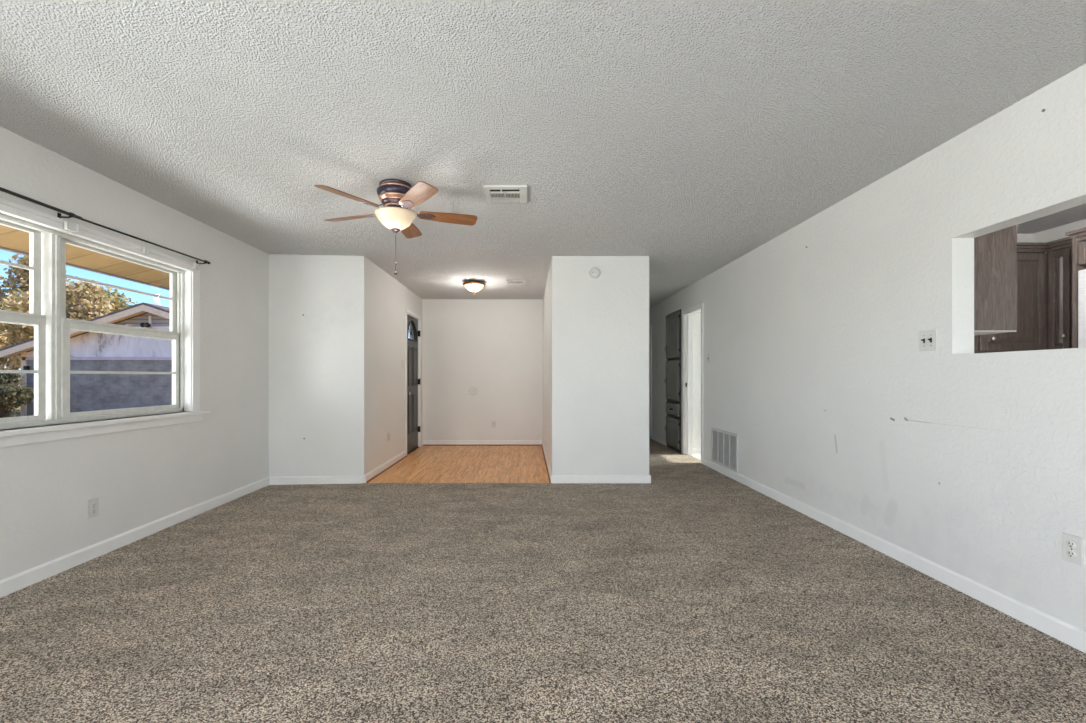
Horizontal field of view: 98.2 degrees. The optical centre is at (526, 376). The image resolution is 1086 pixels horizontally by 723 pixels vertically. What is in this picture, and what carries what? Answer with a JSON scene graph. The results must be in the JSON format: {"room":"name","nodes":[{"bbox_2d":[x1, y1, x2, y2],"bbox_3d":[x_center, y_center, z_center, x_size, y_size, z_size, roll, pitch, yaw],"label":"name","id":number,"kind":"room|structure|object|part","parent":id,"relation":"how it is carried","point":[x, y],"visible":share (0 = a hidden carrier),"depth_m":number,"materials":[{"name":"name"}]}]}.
{"room":"empty living room","nodes":[
{"label":"empty living room","id":0,"kind":"room"},
{"bbox_2d":[0,127,268,579],"bbox_3d":[-2.808,-0.080,1.288,0.155,2.440,7.376,0,0,0],"label":"wall","id":1,"kind":"structure","parent":0,"point":[139,477],"depth_m":3.39,"materials":[{"name":"paint"}]},
{"bbox_2d":[0,224,169,287],"bbox_3d":[-3.377,-1.093,2.600,0.965,0.265,11.200,0,0,0],"label":"roof eave","id":2,"kind":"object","parent":1,"relation":"attached to","point":[11,238],"depth_m":4.06,"materials":[{"name":"brown wood"}]},
{"bbox_2d":[0,246,169,289],"bbox_3d":[-3.881,-1.012,2.600,0.038,0.135,11.200,0,0,0],"label":"trim","id":3,"kind":"structure","parent":1,"relation":"attached to","point":[1,247],"depth_m":4.23,"materials":[{"name":"white wood"}]},
{"bbox_2d":[87,497,98,518],"bbox_3d":[-2.724,0.824,2.955,0.012,0.118,0.074,0,0,0],"label":"wall outlet","id":4,"kind":"object","parent":1,"relation":"attached to","point":[92,504],"visible":1,"depth_m":2.95,"materials":[{"name":"beige plastic"}]},
{"bbox_2d":[0,198,210,447],"bbox_3d":[-2.771,-0.280,2.792,0.178,1.290,2.404,0,0,0],"label":"window","id":5,"kind":"structure","parent":1,"relation":"in","point":[47,247],"depth_m":2.87,"materials":[{"name":"white paint"}]},
{"bbox_3d":[-2.842,-0.569,2.262,0.026,0.548,0.960,0,0,0],"label":"sash","id":6,"kind":"part","parent":5,"relation":"part of","materials":[{"name":"paint"}]},
{"bbox_3d":[-2.811,-0.055,2.262,0.034,0.610,0.960,0,0,0],"label":"sash","id":7,"kind":"part","parent":5,"relation":"part of","materials":[{"name":"paint"}]},
{"bbox_2d":[63,220,78,232],"bbox_3d":[-2.700,-0.893,2.790,0.024,0.052,0.075,0,0,0],"label":"bracket","id":8,"kind":"object","parent":5,"relation":"attached to","point":[69,226],"visible":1,"depth_m":2.79,"materials":[{"name":"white plastic"}]},
{"bbox_3d":[-2.746,0.323,2.792,0.128,0.085,2.404,0,0,0],"label":"sill","id":9,"kind":"part","parent":5,"relation":"part of","materials":[{"name":"white paint"}]},
{"bbox_3d":[-2.842,-0.569,3.322,0.026,0.548,0.960,0,0,0],"label":"sash","id":10,"kind":"part","parent":5,"relation":"part of","materials":[{"name":"paint"}]},
{"bbox_3d":[-2.811,-0.055,3.322,0.034,0.610,0.960,0,0,0],"label":"sash","id":11,"kind":"part","parent":5,"relation":"part of","materials":[{"name":"paint"}]},
{"bbox_2d":[142,246,148,254],"bbox_3d":[-2.700,-0.898,3.334,0.024,0.052,0.035,0,0,0],"label":"bracket","id":12,"kind":"object","parent":5,"relation":"attached to","point":[145,250],"visible":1,"depth_m":3.32,"materials":[{"name":"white plastic"}]},
{"bbox_2d":[193,262,198,269],"bbox_3d":[-2.700,-0.908,3.842,0.024,0.052,0.035,0,0,0],"label":"bracket","id":13,"kind":"object","parent":5,"relation":"attached to","point":[195,265],"visible":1,"depth_m":3.83,"materials":[{"name":"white plastic"}]},
{"bbox_2d":[0,187,210,263],"bbox_3d":[-2.686,-0.941,2.421,0.088,0.058,3.042,0,0,0],"label":"curtain rod","id":14,"kind":"object","parent":1,"relation":"attached to","point":[70,215],"visible":0.95,"depth_m":2.74,"materials":[{"name":"black metal"}]},
{"bbox_2d":[0,477,268,597],"bbox_3d":[-2.723,1.097,1.288,0.014,0.085,7.376,0,0,0],"label":"baseboard","id":15,"kind":"structure","parent":1,"relation":"attached to","point":[16,582],"depth_m":3.08,"materials":[{"name":"white paint"}]},
{"bbox_2d":[269,254,363,476],"bbox_3d":[-2.337,-0.080,5.076,1.185,2.440,0.198,0,0,0],"label":"wall","id":16,"kind":"structure","parent":0,"point":[316,302],"depth_m":5.01,"materials":[{"name":"paint"}]},
{"bbox_2d":[269,475,363,484],"bbox_3d":[-2.230,1.097,5.006,0.974,0.085,0.014,0,0,-4],"label":"baseboard","id":17,"kind":"structure","parent":16,"relation":"attached to","point":[346,479],"depth_m":5.00,"materials":[{"name":"white paint"}]},
{"bbox_2d":[364,256,421,474],"bbox_3d":[-1.820,-0.080,6.465,0.150,2.440,2.820,0,0,0],"label":"wall","id":18,"kind":"structure","parent":0,"point":[386,299],"depth_m":5.78,"materials":[{"name":"paint"}]},
{"bbox_2d":[405,308,420,455],"bbox_3d":[-1.797,0.075,7.232,0.196,2.130,0.926,0,0,0],"label":"door","id":19,"kind":"structure","parent":18,"relation":"in","point":[412,345],"depth_m":7.26,"materials":[{"name":"black paint"}]},
{"bbox_3d":[-1.754,0.560,7.087,0.013,0.580,0.212,0,0,0],"label":"raised panel","id":20,"kind":"part","parent":19,"relation":"part of","materials":[{"name":"grey paint"}]},
{"bbox_3d":[-1.754,-0.160,7.087,0.013,0.600,0.212,0,0,0],"label":"raised panel","id":21,"kind":"part","parent":19,"relation":"part of","materials":[{"name":"grey paint"}]},
{"bbox_3d":[-1.754,0.560,7.377,0.013,0.580,0.212,0,0,0],"label":"raised panel","id":22,"kind":"part","parent":19,"relation":"part of","materials":[{"name":"grey paint"}]},
{"bbox_3d":[-1.754,-0.160,7.377,0.013,0.600,0.212,0,0,0],"label":"raised panel","id":23,"kind":"part","parent":19,"relation":"part of","materials":[{"name":"grey paint"}]},
{"bbox_2d":[422,299,542,444],"bbox_3d":[-0.659,-0.080,7.935,2.471,2.440,0.120,0,0,0],"label":"wall","id":24,"kind":"structure","parent":0,"point":[494,347],"depth_m":7.88,"materials":[{"name":"paint"}]},
{"bbox_2d":[364,440,551,482],"bbox_3d":[-0.735,1.097,6.465,2.021,0.085,2.820,0,0,0],"label":"baseboard","id":25,"kind":"structure","parent":24,"relation":"attached to","point":[371,474],"depth_m":7.86,"materials":[{"name":"white paint"}]},
{"bbox_2d":[366,445,550,482],"bbox_3d":[-0.735,1.138,6.469,1.999,0.018,2.789,0,0,0],"label":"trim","id":26,"kind":"structure","parent":25,"relation":"attached to","point":[423,445],"depth_m":7.59,"materials":[{"name":"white wood"}]},
{"bbox_2d":[469,387,477,394],"bbox_3d":[-0.888,0.235,7.870,0.144,0.144,0.009,0,0,0],"label":"bumper cover","id":27,"kind":"object","parent":24,"relation":"attached to","point":[473,390],"visible":1,"depth_m":7.87,"materials":[{"name":"beige plastic"}]},
{"bbox_2d":[492,420,495,427],"bbox_3d":[-0.545,0.787,7.869,0.074,0.118,0.012,0,0,0],"label":"wall outlet","id":28,"kind":"object","parent":24,"relation":"attached to","point":[493,421],"visible":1,"depth_m":7.87,"materials":[{"name":"beige plastic"}]},
{"bbox_2d":[0,0,1085,307],"bbox_3d":[0.968,-1.350,3.735,7.705,0.100,12.570,0,0,0],"label":"ceiling","id":29,"kind":"structure","parent":0,"point":[688,136],"depth_m":2.24,"materials":[{"name":"white paint"}]},
{"bbox_2d":[314,179,476,274],"bbox_3d":[-0.861,-0.996,3.147,1.080,0.608,1.030,0,0,-36],"label":"ceiling fan","id":30,"kind":"object","parent":29,"relation":"hanging from","point":[397,197],"visible":1,"depth_m":3.10,"materials":[{"name":"brown wood"}]},
{"bbox_3d":[-1.093,-1.113,2.893,0.123,0.035,0.403,0,0,36],"label":"blade","id":31,"kind":"part","parent":30,"relation":"part of","materials":[{"name":"brown wood"}]},
{"bbox_3d":[-1.223,-1.113,3.289,0.403,0.035,0.123,0,0,18],"label":"blade","id":32,"kind":"part","parent":30,"relation":"part of","materials":[{"name":"brown wood"}]},
{"bbox_3d":[-0.885,-0.840,3.180,0.003,0.254,0.003,0,0,0],"label":"pull chain","id":33,"kind":"part","parent":30,"relation":"part of","materials":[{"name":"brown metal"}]},
{"bbox_3d":[-0.885,-1.049,3.180,0.273,0.110,0.273,0,0,0],"label":"lamp shade","id":34,"kind":"part","parent":30,"relation":"part of","materials":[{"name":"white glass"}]},
{"bbox_3d":[-0.886,-1.113,3.534,0.123,0.035,0.403,0,0,0],"label":"blade","id":35,"kind":"part","parent":30,"relation":"part of","materials":[{"name":"brown wood"}]},
{"bbox_3d":[-0.676,-1.113,2.893,0.123,0.035,0.403,0,0,-36],"label":"blade","id":36,"kind":"part","parent":30,"relation":"part of","materials":[{"name":"brown wood"}]},
{"bbox_3d":[-0.548,-1.113,3.290,0.403,0.035,0.123,0,0,-18],"label":"blade","id":37,"kind":"part","parent":30,"relation":"part of","materials":[{"name":"brown wood"}]},
{"bbox_2d":[463,280,485,293],"bbox_3d":[-0.712,-1.211,6.396,0.308,0.178,0.308,0,0,0],"label":"flush ceiling light","id":38,"kind":"object","parent":29,"relation":"attached to","point":[474,286],"visible":1,"depth_m":6.31,"materials":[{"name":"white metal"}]},
{"bbox_3d":[-0.712,-1.213,6.396,0.264,0.106,0.264,0,0,0],"label":"lamp shade","id":39,"kind":"part","parent":38,"relation":"part of","materials":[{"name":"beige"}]},
{"bbox_2d":[483,185,526,202],"bbox_3d":[-0.143,-1.293,3.329,0.297,0.014,0.300,0,0,0],"label":"ceiling vent","id":40,"kind":"object","parent":29,"relation":"in","point":[493,193],"visible":1,"depth_m":3.31,"materials":[{"name":"metal"}]},
{"bbox_2d":[506,280,525,284],"bbox_3d":[-0.136,-1.293,6.414,0.272,0.014,0.295,0,0,0],"label":"ceiling vent","id":41,"kind":"object","parent":29,"relation":"in","point":[509,282],"visible":1,"depth_m":6.40,"materials":[{"name":"metal"}]},
{"bbox_2d":[0,437,1085,722],"bbox_3d":[0.708,1.199,3.675,7.185,0.122,12.450,0,0,0],"label":"floor","id":42,"kind":"structure","parent":0,"point":[692,593],"depth_m":2.21,"materials":[{"name":"carpet"}]},
{"bbox_2d":[665,309,680,452],"bbox_3d":[2.499,0.061,7.391,0.481,2.158,0.698,0,0,0],"label":"linen cabinet","id":43,"kind":"object","parent":42,"relation":"on","point":[673,320],"visible":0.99,"depth_m":7.37,"materials":[{"name":"grey wood"}]},
{"bbox_3d":[2.299,0.505,7.413,0.018,0.190,0.640,0,0,0],"label":"drawer","id":44,"kind":"part","parent":43,"relation":"part of","materials":[{"name":"grey wood"}]},
{"bbox_3d":[2.299,-0.650,7.413,0.018,0.690,0.640,0,0,0],"label":"door","id":45,"kind":"part","parent":43,"relation":"part of","materials":[{"name":"grey wood"}]},
{"bbox_3d":[2.299,0.048,7.413,0.018,0.615,0.640,0,0,0],"label":"door","id":46,"kind":"part","parent":43,"relation":"part of","materials":[{"name":"grey wood"}]},
{"bbox_3d":[2.299,0.863,7.413,0.018,0.445,0.640,0,0,0],"label":"door","id":47,"kind":"part","parent":43,"relation":"part of","materials":[{"name":"grey wood"}]},
{"bbox_2d":[543,256,648,474],"bbox_3d":[0.798,-0.080,7.477,1.044,2.440,4.845,0,0,0],"label":"wall partition","id":48,"kind":"structure","parent":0,"point":[596,331],"depth_m":5.05,"materials":[{"name":"paint"}]},
{"bbox_2d":[589,267,600,278],"bbox_3d":[0.735,-1.119,5.033,0.120,0.120,0.044,0,0,0],"label":"smoke detector","id":49,"kind":"object","parent":48,"relation":"attached to","point":[594,272],"visible":1,"depth_m":5.01,"materials":[{"name":"beige plastic"}]},
{"bbox_2d":[552,475,650,482],"bbox_3d":[0.805,1.097,7.470,1.058,0.085,4.859,0,0,0],"label":"baseboard","id":50,"kind":"structure","parent":48,"relation":"attached to","point":[555,478],"depth_m":5.04,"materials":[{"name":"white paint"}]},
{"bbox_2d":[693,312,700,447],"bbox_3d":[3.370,-0.080,7.063,1.860,2.440,0.100,0,0,0],"label":"wall","id":51,"kind":"structure","parent":0,"point":[696,317],"depth_m":7.01,"materials":[{"name":"paint"}]},
{"bbox_2d":[693,448,700,452],"bbox_3d":[3.320,1.097,7.006,1.760,0.085,0.014,0,0,0],"label":"baseboard","id":52,"kind":"structure","parent":51,"relation":"attached to","point":[695,450],"depth_m":7.00,"materials":[{"name":"white paint"}]},
{"bbox_2d":[649,64,1085,630],"bbox_3d":[2.380,-0.080,3.750,0.120,2.440,12.300,0,0,0],"label":"wall","id":53,"kind":"structure","parent":0,"point":[971,464],"depth_m":2.77,"materials":[{"name":"paint"}]},
{"bbox_2d":[649,324,651,437],"bbox_3d":[2.373,0.083,9.132,0.134,2.115,0.865,0,0,0],"label":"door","id":54,"kind":"structure","parent":53,"relation":"in","point":[650,326],"depth_m":8.74,"materials":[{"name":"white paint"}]},
{"bbox_2d":[651,434,666,445],"bbox_3d":[2.313,1.097,8.219,0.014,0.085,0.952,0,0,0],"label":"baseboard","id":55,"kind":"structure","parent":53,"relation":"attached to","point":[658,439],"depth_m":8.17,"materials":[{"name":"white paint"}]},
{"bbox_2d":[682,303,702,462],"bbox_3d":[2.373,0.083,6.566,0.134,2.115,0.801,0,0,0],"label":"door","id":56,"kind":"structure","parent":53,"relation":"in","point":[687,319],"depth_m":6.90,"materials":[{"name":"white paint"}]},
{"bbox_2d":[711,427,737,472],"bbox_3d":[2.313,0.839,5.512,0.013,0.418,0.713,0,0,0],"label":"air vent","id":57,"kind":"object","parent":53,"relation":"in","point":[724,444],"visible":1,"depth_m":5.48,"materials":[{"name":"metal"}]},
{"bbox_2d":[702,457,1085,652],"bbox_3d":[2.313,1.097,1.880,0.014,0.085,8.561,0,0,0],"label":"baseboard","id":58,"kind":"structure","parent":53,"relation":"attached to","point":[1056,628],"depth_m":2.62,"materials":[{"name":"white paint"}]},
{"bbox_2d":[919,329,937,350],"bbox_3d":[2.309,-0.210,2.710,0.022,0.118,0.118,0,0,0],"label":"light switch","id":59,"kind":"object","parent":53,"relation":"attached to","point":[928,339],"visible":1,"depth_m":2.70,"materials":[{"name":"beige plastic"}]},
{"bbox_2d":[974,225,1016,334],"bbox_3d":[2.603,-0.737,2.932,0.323,0.966,0.610,0,0,0],"label":"upper cabinet","id":60,"kind":"object","parent":53,"relation":"attached to","point":[995,253],"visible":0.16,"depth_m":2.63,"materials":[{"name":"dark brown stained wood"}]},
{"bbox_2d":[1062,532,1082,565],"bbox_3d":[2.314,0.730,1.993,0.012,0.118,0.074,0,0,0],"label":"wall outlet","id":61,"kind":"object","parent":53,"relation":"attached to","point":[1072,546],"visible":1,"depth_m":1.99,"materials":[{"name":"beige plastic"}]},
{"bbox_2d":[1067,540,1076,547],"bbox_3d":[2.312,0.709,1.993,0.005,0.034,0.034,0,0,0],"label":"receptacle","id":62,"kind":"object","parent":61,"relation":"attached to","point":[1070,543],"depth_m":1.99,"materials":[{"name":"beige plastic"}]},
{"bbox_2d":[1067,550,1076,557],"bbox_3d":[2.312,0.750,1.993,0.005,0.034,0.034,0,0,0],"label":"receptacle","id":63,"kind":"object","parent":61,"relation":"attached to","point":[1070,553],"depth_m":1.99,"materials":[{"name":"beige plastic"}]},
{"bbox_2d":[1017,234,1032,241],"bbox_3d":[3.595,-0.080,4.317,2.310,2.440,0.100,0,0,0],"label":"wall","id":64,"kind":"structure","parent":0,"point":[1020,237],"depth_m":4.27,"materials":[{"name":"paint"}]},
{"bbox_2d":[974,242,1049,352],"bbox_3d":[3.931,-0.668,4.089,0.882,0.907,0.352,0,0,0],"label":"upper cabinet","id":65,"kind":"object","parent":64,"relation":"attached to","point":[1031,334],"visible":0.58,"depth_m":3.94,"materials":[{"name":"brown wood"}]},
{"bbox_3d":[3.931,-1.085,3.948,0.882,0.075,0.070,0,0,0],"label":"crown","id":66,"kind":"part","parent":65,"relation":"part of","materials":[{"name":"brown wood"}]},
{"bbox_2d":[1033,219,1085,253],"bbox_3d":[4.675,-0.080,0.933,0.150,2.440,6.667,0,0,0],"label":"wall","id":67,"kind":"structure","parent":0,"point":[1059,232],"depth_m":4.07,"materials":[{"name":"paint"}]},
{"bbox_2d":[1047,237,1071,349],"bbox_3d":[4.465,-0.668,3.742,0.266,0.907,0.434,0,0,0],"label":"upper cabinet","id":68,"kind":"object","parent":67,"relation":"attached to","point":[1059,253],"visible":0.69,"depth_m":3.85,"materials":[{"name":"brown wood"}]},
{"bbox_3d":[4.367,-1.085,3.717,0.070,0.075,0.384,0,0,0],"label":"crown","id":69,"kind":"part","parent":68,"relation":"part of","materials":[{"name":"brown wood"}]},
{"bbox_3d":[3.595,1.200,0.908,2.310,0.120,6.917,0,0,0],"label":"floor","id":70,"kind":"structure","parent":0,"visible":0},
{"bbox_2d":[1065,227,1085,347],"bbox_3d":[4.249,0.048,2.913,0.698,2.185,0.980,0,0,0],"label":"surround","id":71,"kind":"object","parent":70,"relation":"on","point":[1078,237],"visible":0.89,"depth_m":3.36,"materials":[{"name":"brown wood"}]},
{"bbox_3d":[3.940,-1.008,2.913,0.080,0.075,0.980,0,0,0],"label":"crown","id":72,"kind":"part","parent":71,"relation":"part of","materials":[{"name":"brown wood"}]},
{"bbox_3d":[4.264,0.055,3.373,0.668,2.170,0.024,0,0,0],"label":"panel","id":73,"kind":"part","parent":71,"relation":"part of","materials":[{"name":"wood"}]},
{"bbox_3d":[3.950,-0.875,3.132,0.020,0.150,0.450,0,0,0],"label":"door","id":74,"kind":"part","parent":71,"relation":"part of","materials":[{"name":"brown wood"}]},
{"bbox_2d":[1078,269,1085,347],"bbox_3d":[4.227,0.180,2.893,0.706,1.880,0.920,0,0,0],"label":"refrigerator","id":75,"kind":"object","parent":70,"relation":"on","point":[1081,273],"visible":0.23,"depth_m":3.32,"materials":[{"name":"silver metal"}]},
{"label":"outside","id":76,"kind":"structure","parent":0,"visible":0},
{"bbox_2d":[4,406,20,417],"bbox_3d":[-36.500,1.560,25.000,67.000,0.200,100.000,0,0,0],"label":"ground","id":77,"kind":"structure","parent":76,"point":[19,411],"depth_m":19.33,"materials":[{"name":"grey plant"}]},
{"bbox_2d":[0,328,14,375],"bbox_3d":[-31.217,-1.152,26.451,4.362,5.356,2.264,0,0,0],"label":"autumn tree","id":78,"kind":"object","parent":77,"relation":"on","point":[4,361],"visible":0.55,"depth_m":26.62,"materials":[{"name":"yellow plant"}]},
{"bbox_2d":[0,367,33,417],"bbox_3d":[-18.246,0.619,16.142,2.797,1.992,1.646,0,0,0],"label":"shrub","id":79,"kind":"object","parent":77,"relation":"on","point":[14,397],"visible":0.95,"depth_m":16.22,"materials":[{"name":"green plant"}]},
{"bbox_2d":[0,254,77,386],"bbox_3d":[-33.023,-3.392,29.807,9.701,9.824,4.069,0,0,-2],"label":"autumn tree","id":80,"kind":"object","parent":77,"relation":"on","point":[22,275],"visible":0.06,"depth_m":29.59,"materials":[{"name":"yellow plant"}]},
{"bbox_2d":[0,278,111,369],"bbox_3d":[-25.451,-1.986,25.478,6.886,7.016,3.530,0,0,0],"label":"autumn tree","id":81,"kind":"object","parent":77,"relation":"on","point":[83,302],"visible":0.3,"depth_m":25.07,"materials":[{"name":"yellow plant"}]},
{"bbox_2d":[0,302,171,415],"bbox_3d":[-13.838,-0.617,21.010,10.902,4.154,8.100,0,0,0],"label":"neighboring house","id":82,"kind":"structure","parent":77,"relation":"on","point":[89,351],"depth_m":17.51,"materials":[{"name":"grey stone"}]},
{"bbox_2d":[140,323,150,326],"bbox_3d":[-14.073,-1.919,17.420,0.348,0.180,0.180,0,0,0],"label":"light","id":83,"kind":"object","parent":82,"relation":"attached to","point":[142,324],"depth_m":17.33,"materials":[{"name":"black metal"}]},
{"bbox_3d":[-13.838,-1.855,17.495,3.090,0.050,0.050,0,0,0],"label":"gable trim","id":84,"kind":"part","parent":82,"relation":"part of","materials":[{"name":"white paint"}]},
{"bbox_2d":[102,286,137,312],"bbox_3d":[-31.918,-2.605,35.182,8.201,8.251,4.331,0,0,11],"label":"autumn tree","id":85,"kind":"object","parent":77,"relation":"on","point":[114,297],"visible":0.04,"depth_m":33.71,"materials":[{"name":"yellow plant"}]}
]}

